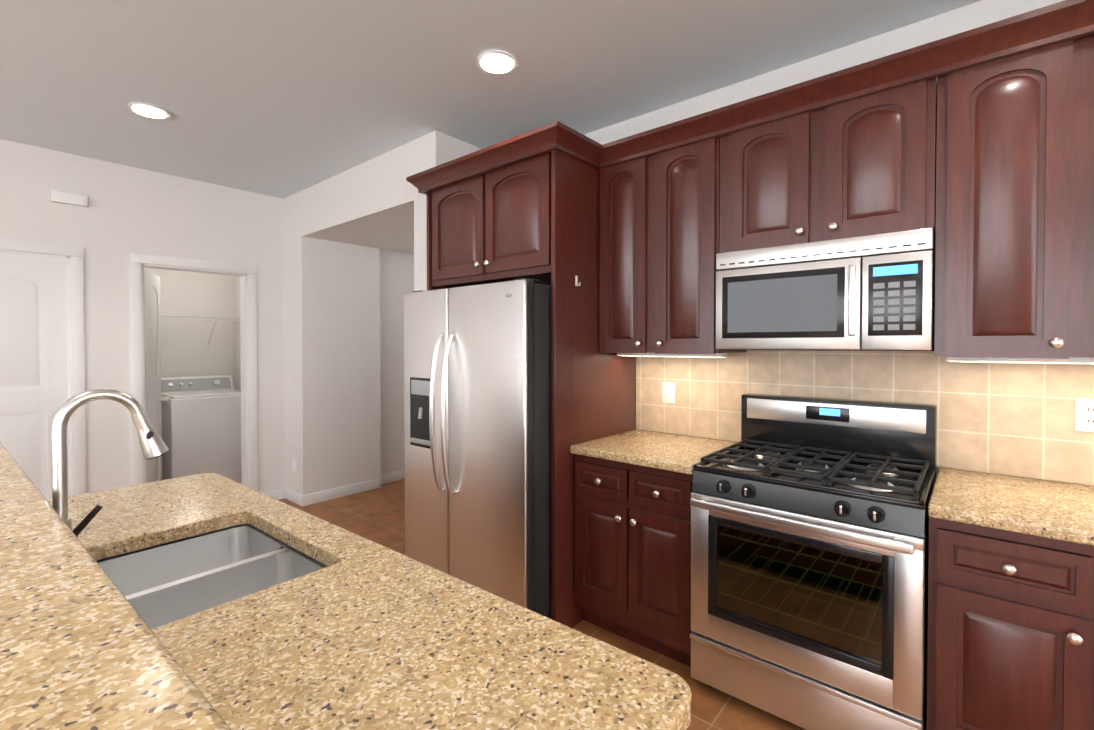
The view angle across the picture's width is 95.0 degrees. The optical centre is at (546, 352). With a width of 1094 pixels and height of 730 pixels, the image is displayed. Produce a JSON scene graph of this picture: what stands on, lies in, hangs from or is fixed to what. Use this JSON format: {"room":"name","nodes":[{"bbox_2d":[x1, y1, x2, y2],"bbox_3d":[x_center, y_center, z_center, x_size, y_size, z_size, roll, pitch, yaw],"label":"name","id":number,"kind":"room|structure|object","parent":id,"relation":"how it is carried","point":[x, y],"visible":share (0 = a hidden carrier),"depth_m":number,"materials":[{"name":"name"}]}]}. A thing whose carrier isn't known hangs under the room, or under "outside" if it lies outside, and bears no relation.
{"room":"kitchen","nodes":[
{"label":"kitchen","id":0,"kind":"room"},
{"bbox_2d":[51,389,168,504],"bbox_3d":[-0.998,0.280,1.149,0.104,0.392,0.226,1,1,39],"label":"faucet","id":1,"kind":"object","parent":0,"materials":[{"name":"silver metal"}]},
{"bbox_2d":[0,139,285,492],"bbox_3d":[-4.316,0.002,2.443,0.120,2.740,5.750,1,1,40],"label":"wall","id":2,"kind":"structure","parent":0,"point":[118,219],"depth_m":3.72,"materials":[{"name":"paint"}]},
{"bbox_2d":[0,252,69,499],"bbox_3d":[-3.598,0.348,3.242,0.183,2.000,0.752,1,1,40],"label":"closet door","id":3,"kind":"structure","parent":2,"relation":"in","point":[34,397],"depth_m":3.37,"materials":[{"name":"white wood"}]},
{"bbox_2d":[0,238,85,495],"bbox_3d":[-3.615,0.312,3.256,0.145,2.095,0.890,1,1,40],"label":"trim","id":4,"kind":"structure","parent":2,"relation":"attached to","point":[73,255],"depth_m":3.51,"materials":[{"name":"white wood"}]},
{"bbox_2d":[50,190,87,206],"bbox_3d":[-3.316,-1.066,3.478,0.036,0.076,0.185,1,1,40],"label":"door chime","id":5,"kind":"object","parent":2,"relation":"attached to","point":[68,198],"visible":1,"depth_m":3.46,"materials":[{"name":"white plastic"}]},
{"bbox_2d":[143,267,169,482],"bbox_3d":[-3.310,0.335,4.186,0.183,2.000,0.690,0,1,-30],"label":"laundry door","id":6,"kind":"structure","parent":2,"relation":"in","point":[152,347],"depth_m":4.18,"materials":[{"name":"white wood"}]},
{"bbox_2d":[129,253,257,490],"bbox_3d":[-2.880,0.300,4.117,0.145,2.095,0.864,1,1,40],"label":"door frame","id":7,"kind":"structure","parent":2,"relation":"attached to","point":[248,359],"depth_m":4.23,"materials":[{"name":"white wood"}]},
{"bbox_2d":[147,268,240,390],"bbox_3d":[-3.777,0.084,4.400,1.600,2.520,2.495,1,1,40],"label":"wall","id":8,"kind":"structure","parent":0,"point":[187,350],"depth_m":5.44,"materials":[{"name":"paint"}]},
{"bbox_2d":[161,315,239,344],"bbox_3d":[-3.876,-0.217,5.062,0.340,0.307,1.360,1,1,40],"label":"wire shelf","id":9,"kind":"object","parent":8,"relation":"attached to","point":[198,317],"visible":0.48,"depth_m":5.28,"materials":[{"name":"white metal"}]},
{"bbox_2d":[284,130,480,494],"bbox_3d":[-0.838,-0.032,4.799,2.390,2.740,2.350,1,1,40],"label":"wall","id":10,"kind":"structure","parent":0,"point":[355,253],"depth_m":4.52,"materials":[{"name":"paint"}]},
{"bbox_2d":[282,488,300,505],"bbox_3d":[-2.272,1.295,4.486,0.359,0.095,0.016,1,1,40],"label":"baseboard","id":11,"kind":"structure","parent":10,"relation":"attached to","point":[288,494],"depth_m":4.50,"materials":[{"name":"white"}]},
{"bbox_2d":[292,459,295,472],"bbox_3d":[-2.259,1.015,4.478,0.075,0.115,0.006,1,1,40],"label":"outlet","id":12,"kind":"object","parent":10,"relation":"attached to","point":[293,465],"visible":1,"depth_m":4.47,"materials":[{"name":"white plastic"}]},
{"bbox_2d":[300,477,382,506],"bbox_3d":[-1.885,1.292,4.651,0.014,0.095,0.764,1,1,40],"label":"baseboard","id":13,"kind":"structure","parent":10,"relation":"attached to","point":[311,498],"depth_m":4.62,"materials":[{"name":"white wood"}]},
{"bbox_2d":[381,470,404,483],"bbox_3d":[-1.228,1.279,5.555,0.040,0.095,1.494,1,1,40],"label":"baseboard","id":14,"kind":"structure","parent":10,"relation":"attached to","point":[399,475],"depth_m":5.15,"materials":[{"name":"white"}]},
{"bbox_2d":[0,0,981,198],"bbox_3d":[-0.911,-1.373,-0.043,8.540,0.080,6.620,1,1,40],"label":"ceiling","id":15,"kind":"structure","parent":0,"point":[282,99],"depth_m":2.41,"materials":[{"name":"paint"}]},
{"bbox_2d":[127,102,170,119],"bbox_3d":[-2.252,-1.366,2.838,0.196,0.015,0.196,1,1,40],"label":"recessed light","id":16,"kind":"object","parent":15,"relation":"in","point":[148,110],"visible":0.98,"depth_m":2.82,"materials":[{"name":"white"}]},
{"bbox_2d":[476,50,517,74],"bbox_3d":[-0.235,-1.359,2.352,0.196,0.015,0.196,1,1,40],"label":"recessed light","id":17,"kind":"object","parent":15,"relation":"in","point":[497,62],"visible":0.98,"depth_m":2.34,"materials":[{"name":"white"}]},
{"bbox_2d":[240,479,805,729],"bbox_3d":[-0.970,1.419,1.284,10.300,0.060,8.500,1,1,40],"label":"floor","id":18,"kind":"structure","parent":0,"point":[376,515],"depth_m":2.46,"materials":[{"name":"tile"}]},
{"bbox_2d":[161,375,241,482],"bbox_3d":[-3.490,0.796,5.086,0.680,1.075,0.685,1,1,40],"label":"washer","id":19,"kind":"object","parent":18,"relation":"on","point":[201,424],"visible":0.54,"depth_m":4.84,"materials":[{"name":"white metal"}]},
{"bbox_2d":[60,473,691,729],"bbox_3d":[-1.188,0.863,1.389,2.998,1.048,0.681,1,1,39],"label":"kitchen island","id":20,"kind":"object","parent":18,"relation":"on","point":[208,601],"depth_m":0.86,"materials":[{"name":"beige stone"}]},
{"bbox_2d":[0,442,251,729],"bbox_3d":[-1.530,0.321,1.117,2.935,0.040,0.501,1,1,39],"label":"island countertop","id":21,"kind":"structure","parent":20,"relation":"on","point":[79,650],"depth_m":0.54,"materials":[{"name":"beige stone"}]},
{"bbox_2d":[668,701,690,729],"bbox_3d":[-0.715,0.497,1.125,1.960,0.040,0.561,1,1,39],"label":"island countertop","id":22,"kind":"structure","parent":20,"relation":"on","point":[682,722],"depth_m":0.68,"materials":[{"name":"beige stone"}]},
{"bbox_2d":[96,524,326,628],"bbox_3d":[-0.798,0.616,1.178,0.605,0.193,0.425,1,1,39],"label":"sink","id":23,"kind":"object","parent":22,"relation":"in","point":[166,581],"depth_m":1.28,"materials":[{"name":"silver metal"}]},
{"bbox_2d":[426,190,444,290],"bbox_3d":[-0.485,0.186,3.325,0.025,2.345,0.732,1,1,40],"label":"panel","id":24,"kind":"object","parent":18,"relation":"on","point":[429,237],"depth_m":3.03,"materials":[{"name":"brown wood"}]},
{"bbox_2d":[404,278,550,618],"bbox_3d":[-0.203,0.507,2.886,0.955,1.717,0.966,1,1,40],"label":"refrigerator","id":25,"kind":"object","parent":18,"relation":"on","point":[477,408],"visible":0.69,"depth_m":2.45,"materials":[{"name":"silver metal"}]},
{"bbox_2d":[551,150,635,627],"bbox_3d":[0.273,0.196,2.665,0.025,2.345,0.752,1,1,40],"label":"panel","id":26,"kind":"object","parent":18,"relation":"on","point":[593,393],"visible":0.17,"depth_m":2.48,"materials":[{"name":"brown wood"}]},
{"bbox_2d":[575,276,580,285],"bbox_3d":[0.155,-0.352,2.477,0.028,0.053,0.015,1,1,40],"label":"hook","id":27,"kind":"object","parent":26,"relation":"attached to","point":[576,280],"visible":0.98,"depth_m":2.48,"materials":[{"name":"white"}]},
{"bbox_2d":[575,454,692,666],"bbox_3d":[0.557,0.934,2.501,0.634,0.874,0.647,1,1,40],"label":"base cabinet","id":28,"kind":"object","parent":18,"relation":"on","point":[633,552],"visible":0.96,"depth_m":2.26,"materials":[{"name":"brown wood"}]},
{"bbox_2d":[570,429,736,473],"bbox_3d":[0.560,0.477,2.497,0.634,0.040,0.642,1,1,40],"label":"countertop","id":29,"kind":"structure","parent":28,"relation":"on","point":[679,453],"depth_m":2.38,"materials":[{"name":"stone"}]},
{"bbox_2d":[690,393,936,729],"bbox_3d":[1.062,0.795,2.010,0.754,1.165,0.713,1,1,40],"label":"range","id":30,"kind":"object","parent":18,"relation":"on","point":[809,555],"visible":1,"depth_m":1.80,"materials":[{"name":"silver metal"}]},
{"bbox_2d":[927,516,1093,729],"bbox_3d":[1.702,0.948,1.544,0.812,0.874,0.616,1,1,40],"label":"base cabinet","id":31,"kind":"object","parent":18,"relation":"on","point":[1010,630],"visible":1,"depth_m":1.44,"materials":[{"name":"brown wood"}]},
{"bbox_2d":[928,467,1093,545],"bbox_3d":[2.228,0.497,1.073,2.217,0.040,0.642,1,1,40],"label":"countertop","id":32,"kind":"structure","parent":31,"relation":"on","point":[1058,510],"depth_m":1.55,"materials":[{"name":"stone"}]},
{"bbox_2d":[584,0,1092,485],"bbox_3d":[2.070,0.012,1.706,6.050,2.740,0.120,1,1,40],"label":"wall","id":33,"kind":"structure","parent":0,"point":[958,20],"depth_m":2.26,"materials":[{"name":"paint"}]},
{"bbox_2d":[432,151,550,288],"bbox_3d":[-0.113,-0.689,2.975,0.978,0.585,0.763,1,1,40],"label":"upper cabinet","id":34,"kind":"object","parent":33,"relation":"attached to","point":[493,226],"visible":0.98,"depth_m":2.67,"materials":[{"name":"brown wood"}]},
{"bbox_2d":[406,0,1093,194],"bbox_3d":[1.080,-0.987,1.651,4.702,0.090,0.427,1,1,40],"label":"crown molding","id":35,"kind":"structure","parent":34,"relation":"attached to","point":[1055,23],"depth_m":1.94,"materials":[{"name":"brown wood"}]},
{"bbox_2d":[599,136,746,353],"bbox_3d":[0.630,-0.485,2.564,0.635,0.980,0.428,1,1,40],"label":"upper cabinet","id":36,"kind":"object","parent":33,"relation":"attached to","point":[659,231],"visible":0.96,"depth_m":2.39,"materials":[{"name":"brown wood"}]},
{"bbox_2d":[617,352,726,357],"bbox_3d":[0.628,0.012,2.582,0.580,0.022,0.080,1,1,40],"label":"under-cabinet light","id":37,"kind":"object","parent":36,"relation":"attached to","point":[715,355],"visible":0.75,"depth_m":2.52,"materials":[{"name":"white plastic"}]},
{"bbox_2d":[719,77,936,252],"bbox_3d":[1.163,-0.701,2.106,0.758,0.534,0.428,1,1,40],"label":"upper cabinet","id":38,"kind":"object","parent":33,"relation":"attached to","point":[864,166],"visible":0.92,"depth_m":1.92,"materials":[{"name":"brown wood"}]},
{"bbox_2d":[716,228,935,350],"bbox_3d":[1.150,-0.220,2.098,0.754,0.423,0.464,1,1,40],"label":"microwave","id":39,"kind":"object","parent":38,"relation":"attached to","point":[875,292],"visible":1,"depth_m":1.90,"materials":[{"name":"silver metal"}]},
{"bbox_2d":[636,350,1093,485],"bbox_3d":[1.902,0.229,1.766,3.619,0.475,0.010,1,1,40],"label":"tile backsplash","id":40,"kind":"structure","parent":33,"relation":"attached to","point":[1013,419],"depth_m":2.04,"materials":[{"name":"beige tile"}]},
{"bbox_2d":[662,382,674,403],"bbox_3d":[0.678,0.227,2.798,0.076,0.116,0.008,1,1,40],"label":"electrical outlet","id":41,"kind":"object","parent":40,"relation":"attached to","point":[668,392],"visible":1,"depth_m":2.80,"materials":[{"name":"white plastic"}]},
{"bbox_2d":[1075,398,1093,431],"bbox_3d":[1.903,0.222,1.752,0.076,0.116,0.008,1,1,40],"label":"electrical outlet","id":42,"kind":"object","parent":40,"relation":"attached to","point":[1084,415],"visible":1,"depth_m":1.76,"materials":[{"name":"white plastic"}]},
{"bbox_2d":[934,34,1093,358],"bbox_3d":[1.750,-0.472,1.608,0.778,0.980,0.428,1,1,40],"label":"upper cabinet","id":43,"kind":"object","parent":33,"relation":"attached to","point":[1014,262],"visible":0.96,"depth_m":1.59,"materials":[{"name":"brown wood"}]},
{"bbox_2d":[946,357,1093,363],"bbox_3d":[1.754,0.026,1.621,0.720,0.022,0.080,1,1,40],"label":"under-cabinet light","id":44,"kind":"object","parent":43,"relation":"attached to","point":[1080,360],"visible":0.67,"depth_m":1.69,"materials":[{"name":"white plastic"}]}
]}

